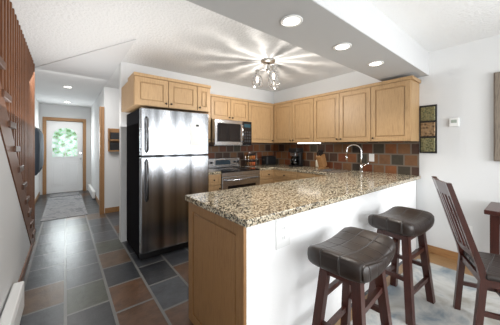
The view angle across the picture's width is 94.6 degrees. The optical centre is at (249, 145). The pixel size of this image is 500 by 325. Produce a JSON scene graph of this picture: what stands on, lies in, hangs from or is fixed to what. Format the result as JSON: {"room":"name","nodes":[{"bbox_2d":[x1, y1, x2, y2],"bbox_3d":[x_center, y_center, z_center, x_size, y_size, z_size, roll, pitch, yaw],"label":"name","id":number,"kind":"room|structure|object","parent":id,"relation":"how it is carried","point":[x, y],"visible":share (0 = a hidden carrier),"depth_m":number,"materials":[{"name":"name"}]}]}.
{"room":"kitchen","nodes":[
{"label":"kitchen","id":0,"kind":"room"},
{"bbox_2d":[0,0,35,317],"bbox_3d":[-1.015,0.080,0.013,0.932,2.500,7.690,0,0,-39],"label":"wall","id":1,"kind":"structure","parent":0,"point":[17,98],"depth_m":1.98,"materials":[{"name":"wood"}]},
{"bbox_2d":[0,281,23,324],"bbox_3d":[-1.296,1.202,1.152,0.068,0.215,1.820,0,0,-39],"label":"baseboard heater","id":2,"kind":"object","parent":1,"relation":"attached to","point":[12,312],"depth_m":1.62,"materials":[{"name":"white metal"}]},
{"bbox_2d":[18,243,32,281],"bbox_3d":[-0.525,1.285,0.124,0.012,0.090,7.250,0,0,-39],"label":"baseboard","id":3,"kind":"structure","parent":1,"relation":"attached to","point":[22,274],"depth_m":2.48,"materials":[{"name":"brown wood"}]},
{"bbox_2d":[35,97,38,197],"bbox_3d":[-4.815,0.080,5.035,0.120,2.500,3.040,0,0,-39],"label":"wall","id":4,"kind":"structure","parent":0,"point":[36,126],"depth_m":5.64,"materials":[{"name":"white paint"}]},
{"bbox_2d":[35,127,43,175],"bbox_3d":[-4.864,0.090,5.297,0.130,1.040,1.490,0,0,-39],"label":"mirror","id":5,"kind":"object","parent":4,"relation":"attached to","point":[39,149],"visible":0.85,"depth_m":4.83,"materials":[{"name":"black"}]},
{"bbox_2d":[35,192,98,204],"bbox_3d":[-4.277,1.285,5.379,1.149,0.090,3.125,0,0,-39],"label":"baseboard","id":6,"kind":"structure","parent":4,"relation":"attached to","point":[38,195],"depth_m":5.57,"materials":[{"name":"brown wood"}]},
{"bbox_2d":[39,103,90,194],"bbox_3d":[-5.631,0.080,6.405,2.220,2.500,0.120,0,0,-39],"label":"wall","id":7,"kind":"structure","parent":0,"point":[57,111],"depth_m":6.72,"materials":[{"name":"white paint"}]},
{"bbox_2d":[42,117,85,194],"bbox_3d":[-5.321,0.265,6.641,0.970,2.130,0.140,0,0,-39],"label":"door frame","id":8,"kind":"structure","parent":7,"relation":"attached to","point":[44,119],"depth_m":6.51,"materials":[{"name":"brown wood"}]},
{"bbox_2d":[46,121,82,193],"bbox_3d":[-5.301,0.310,6.617,0.814,2.030,0.123,0,0,-39],"label":"entry door","id":9,"kind":"structure","parent":7,"relation":"in","point":[64,156],"depth_m":6.61,"materials":[{"name":"white paint"}]},
{"bbox_2d":[91,90,102,199],"bbox_3d":[-3.840,0.080,5.848,0.120,2.500,2.990,0,0,-39],"label":"wall","id":10,"kind":"structure","parent":0,"point":[97,104],"depth_m":5.87,"materials":[{"name":"white paint"}]},
{"bbox_2d":[88,184,94,198],"bbox_3d":[-4.334,1.220,6.298,0.062,0.180,1.450,0,0,-39],"label":"baseboard heater","id":11,"kind":"object","parent":10,"relation":"attached to","point":[91,190],"visible":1,"depth_m":5.99,"materials":[{"name":"white metal"}]},
{"bbox_2d":[99,106,103,214],"bbox_3d":[-2.928,0.280,4.554,0.074,2.100,0.170,0,0,-39],"label":"door frame","id":12,"kind":"structure","parent":10,"relation":"attached to","point":[101,160],"depth_m":4.51,"materials":[{"name":"brown wood"}]},
{"bbox_2d":[103,87,118,212],"bbox_3d":[-2.411,0.080,5.001,1.290,2.500,0.120,0,0,-39],"label":"wall","id":13,"kind":"structure","parent":0,"point":[111,159],"depth_m":4.61,"materials":[{"name":"white paint"}]},
{"bbox_2d":[105,206,118,212],"bbox_3d":[-2.361,1.280,4.954,1.290,0.100,0.013,0,0,-39],"label":"baseboard","id":14,"kind":"structure","parent":13,"relation":"attached to","point":[111,209],"depth_m":4.62,"materials":[{"name":"brown wood"}]},
{"bbox_2d":[108,128,118,151],"bbox_3d":[-2.673,-0.120,4.648,0.320,0.460,0.100,0,0,-39],"label":"organizer","id":15,"kind":"object","parent":13,"relation":"attached to","point":[113,140],"visible":0.58,"depth_m":4.59,"materials":[{"name":"brown wood"}]},
{"bbox_2d":[119,61,273,241],"bbox_3d":[-0.669,0.080,4.154,2.950,2.500,0.120,0,0,-39],"label":"wall","id":16,"kind":"structure","parent":0,"point":[126,70],"depth_m":3.27,"materials":[{"name":"white paint"}]},
{"bbox_2d":[121,72,210,112],"bbox_3d":[-1.153,-0.652,3.179,0.974,0.365,0.791,0,0,-39],"label":"upper cabinet","id":17,"kind":"object","parent":16,"relation":"attached to","point":[139,90],"visible":1,"depth_m":2.85,"materials":[{"name":"brown wood"}]},
{"bbox_2d":[206,94,213,141],"bbox_3d":[-0.823,-0.448,3.741,0.243,0.776,0.327,0,0,-39],"label":"upper cabinet","id":18,"kind":"object","parent":16,"relation":"attached to","point":[211,114],"depth_m":3.69,"materials":[{"name":"brown wood"}]},
{"bbox_2d":[214,94,249,121],"bbox_3d":[-0.430,-0.635,4.056,0.756,0.401,0.327,0,0,-39],"label":"upper cabinet","id":19,"kind":"object","parent":16,"relation":"attached to","point":[225,107],"depth_m":3.94,"materials":[{"name":"brown wood"}]},
{"bbox_2d":[209,119,251,145],"bbox_3d":[-0.384,-0.212,3.997,0.748,0.431,0.475,0,0,-39],"label":"microwave","id":20,"kind":"object","parent":19,"relation":"attached to","point":[230,133],"visible":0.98,"depth_m":3.79,"materials":[{"name":"silver metal"}]},
{"bbox_2d":[206,143,273,165],"bbox_3d":[-0.265,0.175,4.393,2.019,0.490,0.010,0,0,-39],"label":"backsplash","id":21,"kind":"structure","parent":16,"relation":"attached to","point":[259,150],"depth_m":4.50,"materials":[{"name":"brown tile"}]},
{"bbox_2d":[250,100,273,141],"bbox_3d":[0.111,-0.448,4.489,0.624,0.776,0.327,0,0,-39],"label":"upper cabinet","id":22,"kind":"object","parent":16,"relation":"attached to","point":[259,115],"depth_m":4.38,"materials":[{"name":"brown wood"}]},
{"bbox_2d":[20,190,415,324],"bbox_3d":[-1.005,1.360,2.654,5.750,0.060,12.000,0,0,-39],"label":"floor","id":23,"kind":"structure","parent":0,"point":[90,268],"depth_m":2.31,"materials":[{"name":"grey tile"}]},
{"bbox_2d":[40,191,87,221],"bbox_3d":[-4.324,1.325,5.397,0.680,0.010,2.930,0,0,-39],"label":"area rug","id":24,"kind":"object","parent":23,"relation":"on","point":[58,206],"visible":0.98,"depth_m":4.95,"materials":[{"name":"grey fabric"}]},
{"bbox_2d":[127,107,208,259],"bbox_3d":[-1.117,0.445,3.146,0.860,1.770,0.832,0,0,-39],"label":"fridge","id":25,"kind":"object","parent":23,"relation":"on","point":[167,162],"visible":0.88,"depth_m":2.81,"materials":[{"name":"silver metal"}]},
{"bbox_2d":[209,172,220,191],"bbox_3d":[-0.724,0.875,3.620,0.248,0.910,0.621,0,0,-39],"label":"base cabinet","id":26,"kind":"object","parent":23,"relation":"on","point":[214,177],"depth_m":3.39,"materials":[{"name":"brown wood"}]},
{"bbox_2d":[209,157,259,189],"bbox_3d":[-0.306,0.772,3.901,0.752,1.115,0.703,0,0,-39],"label":"range","id":27,"kind":"object","parent":23,"relation":"on","point":[234,174],"visible":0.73,"depth_m":3.76,"materials":[{"name":"grey metal"}]},
{"bbox_2d":[189,204,296,324],"bbox_3d":[-0.084,0.876,1.708,0.514,0.909,0.641,0,0,-39],"label":"base cabinet","id":28,"kind":"object","parent":23,"relation":"on","point":[243,270],"depth_m":1.40,"materials":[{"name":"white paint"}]},
{"bbox_2d":[276,216,289,249],"bbox_3d":[0.206,0.535,1.422,0.130,0.180,0.007,0,0,-39],"label":"outlet","id":29,"kind":"object","parent":28,"relation":"attached to","point":[282,232],"visible":1,"depth_m":1.41,"materials":[{"name":"white plastic"}]},
{"bbox_2d":[185,172,420,227],"bbox_3d":[0.836,0.400,2.362,2.818,0.040,0.780,0,0,-39],"label":"countertop","id":30,"kind":"structure","parent":28,"relation":"on","point":[249,207],"depth_m":1.77,"materials":[{"name":"beige stone"}]},
{"bbox_2d":[259,168,276,184],"bbox_3d":[0.142,0.875,4.287,0.420,0.910,0.663,0,0,-39],"label":"base cabinet","id":31,"kind":"object","parent":23,"relation":"on","point":[273,173],"depth_m":4.06,"materials":[{"name":"brown wood"}]},
{"bbox_2d":[242,164,284,167],"bbox_3d":[0.340,0.400,4.469,0.956,0.040,0.625,0,0,-39],"label":"countertop","id":32,"kind":"structure","parent":31,"relation":"on","point":[260,165],"depth_m":4.27,"materials":[{"name":"beige stone"}]},
{"bbox_2d":[245,153,256,166],"bbox_3d":[0.021,0.252,4.348,0.210,0.254,0.100,0,0,-39],"label":"spice rack","id":33,"kind":"object","parent":32,"relation":"on","point":[252,158],"visible":1,"depth_m":4.32,"materials":[{"name":"silver metal"}]},
{"bbox_2d":[262,156,275,164],"bbox_3d":[0.367,0.288,4.600,0.275,0.182,0.170,0,0,-39],"label":"toaster","id":34,"kind":"object","parent":32,"relation":"on","point":[268,160],"visible":1,"depth_m":4.53,"materials":[{"name":"black plastic"}]},
{"bbox_2d":[285,164,352,175],"bbox_3d":[1.054,0.400,3.842,0.625,0.040,1.247,0,0,-39],"label":"countertop","id":35,"kind":"structure","parent":31,"relation":"on","point":[329,171],"depth_m":3.72,"materials":[{"name":"beige stone"}]},
{"bbox_2d":[289,148,302,166],"bbox_3d":[0.853,0.209,4.309,0.200,0.340,0.200,0,0,-39],"label":"coffee maker","id":36,"kind":"object","parent":35,"relation":"on","point":[296,154],"visible":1,"depth_m":4.25,"materials":[{"name":"black plastic"}]},
{"bbox_2d":[316,149,328,168],"bbox_3d":[1.215,0.216,3.882,0.230,0.326,0.110,0,0,-39],"label":"knife block","id":37,"kind":"object","parent":35,"relation":"on","point":[321,160],"visible":1,"depth_m":3.84,"materials":[{"name":"brown wood"}]},
{"bbox_2d":[277,168,292,181],"bbox_3d":[0.850,0.875,4.101,0.621,0.910,0.630,0,0,-39],"label":"base cabinet","id":38,"kind":"object","parent":23,"relation":"on","point":[282,176],"depth_m":3.95,"materials":[{"name":"brown wood"}]},
{"bbox_2d":[293,172,324,179],"bbox_3d":[1.209,0.875,3.652,0.621,0.910,0.756,0,0,-39],"label":"base cabinet","id":39,"kind":"object","parent":23,"relation":"on","point":[296,175],"depth_m":3.59,"materials":[{"name":"brown wood"}]},
{"bbox_2d":[297,208,328,324],"bbox_3d":[0.234,0.876,1.974,0.552,0.909,0.625,0,0,-39],"label":"base cabinet","id":40,"kind":"object","parent":23,"relation":"on","point":[312,227],"depth_m":1.58,"materials":[{"name":"white paint"}]},
{"bbox_2d":[329,200,356,307],"bbox_3d":[0.574,0.876,2.245,0.553,0.909,0.625,0,0,-39],"label":"base cabinet","id":41,"kind":"object","parent":23,"relation":"on","point":[342,215],"depth_m":1.83,"materials":[{"name":"white paint"}]},
{"bbox_2d":[357,192,376,231],"bbox_3d":[0.913,0.876,2.517,0.552,0.909,0.625,0,0,-39],"label":"base cabinet","id":42,"kind":"object","parent":23,"relation":"on","point":[366,205],"depth_m":2.12,"materials":[{"name":"white paint"}]},
{"bbox_2d":[377,188,388,213],"bbox_3d":[1.227,0.876,2.769,0.490,0.909,0.625,0,0,-39],"label":"base cabinet","id":43,"kind":"object","parent":23,"relation":"on","point":[382,197],"depth_m":2.35,"materials":[{"name":"white paint"}]},
{"bbox_2d":[389,184,408,254],"bbox_3d":[1.633,0.876,3.094,0.659,0.909,0.625,0,0,-39],"label":"base cabinet","id":44,"kind":"object","parent":23,"relation":"on","point":[399,196],"depth_m":2.65,"materials":[{"name":"white paint"}]},
{"bbox_2d":[10,0,499,107],"bbox_3d":[-0.841,-1.214,2.785,5.170,0.112,12.000,0,0,-39],"label":"ceiling","id":45,"kind":"structure","parent":0,"point":[186,37],"depth_m":2.56,"materials":[{"name":"white paint"}]},
{"bbox_2d":[252,58,278,89],"bbox_3d":[0.277,-0.993,3.157,0.403,0.352,0.403,0,0,-39],"label":"ceiling light fixture","id":46,"kind":"object","parent":45,"relation":"attached to","point":[273,79],"visible":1,"depth_m":3.11,"materials":[{"name":"glass"}]},
{"bbox_2d":[187,0,428,80],"bbox_3d":[0.547,-1.024,1.835,3.949,0.289,0.480,0,0,-39],"label":"soffit beam","id":47,"kind":"structure","parent":45,"relation":"attached to","point":[368,30],"depth_m":1.85,"materials":[{"name":"grey paint"}]},
{"bbox_2d":[281,15,302,26],"bbox_3d":[0.292,-0.876,1.618,0.156,0.006,0.156,0,0,-39],"label":"recessed light","id":48,"kind":"object","parent":47,"relation":"attached to","point":[291,20],"visible":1,"depth_m":1.61,"materials":[{"name":"white plastic"}]},
{"bbox_2d":[333,43,351,50],"bbox_3d":[0.815,-0.876,2.037,0.156,0.006,0.156,0,0,-39],"label":"recessed light","id":49,"kind":"object","parent":47,"relation":"attached to","point":[341,46],"visible":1,"depth_m":2.03,"materials":[{"name":"white plastic"}]},
{"bbox_2d":[368,61,383,65],"bbox_3d":[1.338,-0.876,2.456,0.156,0.006,0.156,0,0,-39],"label":"recessed light","id":50,"kind":"object","parent":47,"relation":"attached to","point":[376,63],"visible":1,"depth_m":2.44,"materials":[{"name":"white plastic"}]},
{"bbox_2d":[274,34,499,252],"bbox_3d":[2.686,0.080,2.421,0.120,2.500,7.020,0,0,-39],"label":"wall","id":51,"kind":"structure","parent":0,"point":[458,82],"depth_m":2.66,"materials":[{"name":"white paint"}]},
{"bbox_2d":[274,96,309,142],"bbox_3d":[0.902,-0.450,4.287,0.327,0.780,1.012,0,0,-39],"label":"upper cabinet","id":52,"kind":"object","parent":51,"relation":"attached to","point":[291,117],"depth_m":4.19,"materials":[{"name":"brown wood"}]},
{"bbox_2d":[310,85,365,142],"bbox_3d":[1.470,-0.450,3.578,0.327,0.780,1.041,0,0,-39],"label":"upper cabinet","id":53,"kind":"object","parent":51,"relation":"attached to","point":[340,115],"depth_m":3.47,"materials":[{"name":"brown wood"}]},
{"bbox_2d":[274,141,418,175],"bbox_3d":[1.347,0.175,3.988,0.010,0.490,2.636,0,0,-39],"label":"backsplash","id":54,"kind":"structure","parent":51,"relation":"attached to","point":[397,157],"depth_m":3.49,"materials":[{"name":"brown tile"}]},
{"bbox_2d":[369,154,373,161],"bbox_3d":[1.797,0.172,3.410,0.009,0.115,0.075,0,0,-39],"label":"light switch","id":55,"kind":"object","parent":54,"relation":"attached to","point":[371,157],"visible":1,"depth_m":3.41,"materials":[{"name":"white plastic"}]},
{"bbox_2d":[366,75,420,141],"bbox_3d":[1.884,-0.450,3.061,0.327,0.780,0.521,0,0,-39],"label":"upper cabinet","id":56,"kind":"object","parent":51,"relation":"attached to","point":[386,111],"depth_m":2.91,"materials":[{"name":"brown wood"}]},
{"bbox_2d":[420,104,436,152],"bbox_3d":[2.222,-0.210,2.879,0.030,0.600,0.175,0,0,-39],"label":"wall art","id":57,"kind":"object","parent":51,"relation":"attached to","point":[428,128],"depth_m":2.86,"materials":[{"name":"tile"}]},
{"bbox_2d":[427,244,457,260],"bbox_3d":[3.476,1.280,1.327,0.014,0.090,4.125,0,0,-39],"label":"baseboard","id":58,"kind":"structure","parent":51,"relation":"attached to","point":[453,255],"depth_m":2.76,"materials":[{"name":"brown wood"}]},
{"bbox_2d":[449,118,458,126],"bbox_3d":[2.380,-0.275,2.688,0.024,0.100,0.090,0,0,-39],"label":"thermostat","id":59,"kind":"object","parent":51,"relation":"attached to","point":[453,122],"visible":1,"depth_m":2.68,"materials":[{"name":"white plastic"}]},
{"bbox_2d":[494,72,499,160],"bbox_3d":[2.834,-0.305,2.104,0.045,0.930,0.840,0,0,-39],"label":"art","id":60,"kind":"object","parent":51,"relation":"attached to","point":[496,116],"visible":1,"depth_m":2.40,"materials":[{"name":"brown wood"}]},
{"bbox_2d":[335,253,472,324],"bbox_3d":[2.378,1.328,0.467,2.805,0.004,4.155,0,0,-39],"label":"floor","id":61,"kind":"structure","parent":0,"point":[439,260],"depth_m":2.58,"materials":[{"name":"brown wood"}]},
{"bbox_2d":[350,259,499,324],"bbox_3d":[2.052,1.321,0.798,2.240,0.010,3.080,0,0,-39],"label":"area rug","id":62,"kind":"object","parent":61,"relation":"on","point":[441,310],"visible":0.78,"depth_m":1.93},
{"bbox_2d":[307,227,395,324],"bbox_3d":[0.611,0.939,1.373,0.520,0.754,0.344,0,0,-43],"label":"stool","id":63,"kind":"object","parent":62,"relation":"on","point":[352,260],"visible":1,"depth_m":1.31,"materials":[{"name":"black leather"}]},
{"bbox_2d":[367,206,435,324],"bbox_3d":[1.275,0.939,1.944,0.527,0.754,0.363,0,0,-39],"label":"bar stool","id":64,"kind":"object","parent":62,"relation":"on","point":[404,225],"visible":0.98,"depth_m":1.85,"materials":[{"name":"black leather"}]},
{"bbox_2d":[432,176,499,324],"bbox_3d":[1.719,0.786,1.635,0.648,1.060,0.430,0,0,27],"label":"dining chair","id":65,"kind":"object","parent":62,"relation":"on","point":[483,268],"visible":1,"depth_m":1.61,"materials":[{"name":"brown wood"}]},
{"bbox_2d":[484,202,499,254],"bbox_3d":[2.846,0.955,1.646,0.500,0.740,1.610,0,0,-39],"label":"dining table","id":66,"kind":"object","parent":61,"relation":"on","point":[492,209],"visible":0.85,"depth_m":2.09,"materials":[{"name":"brown wood"}]}
]}

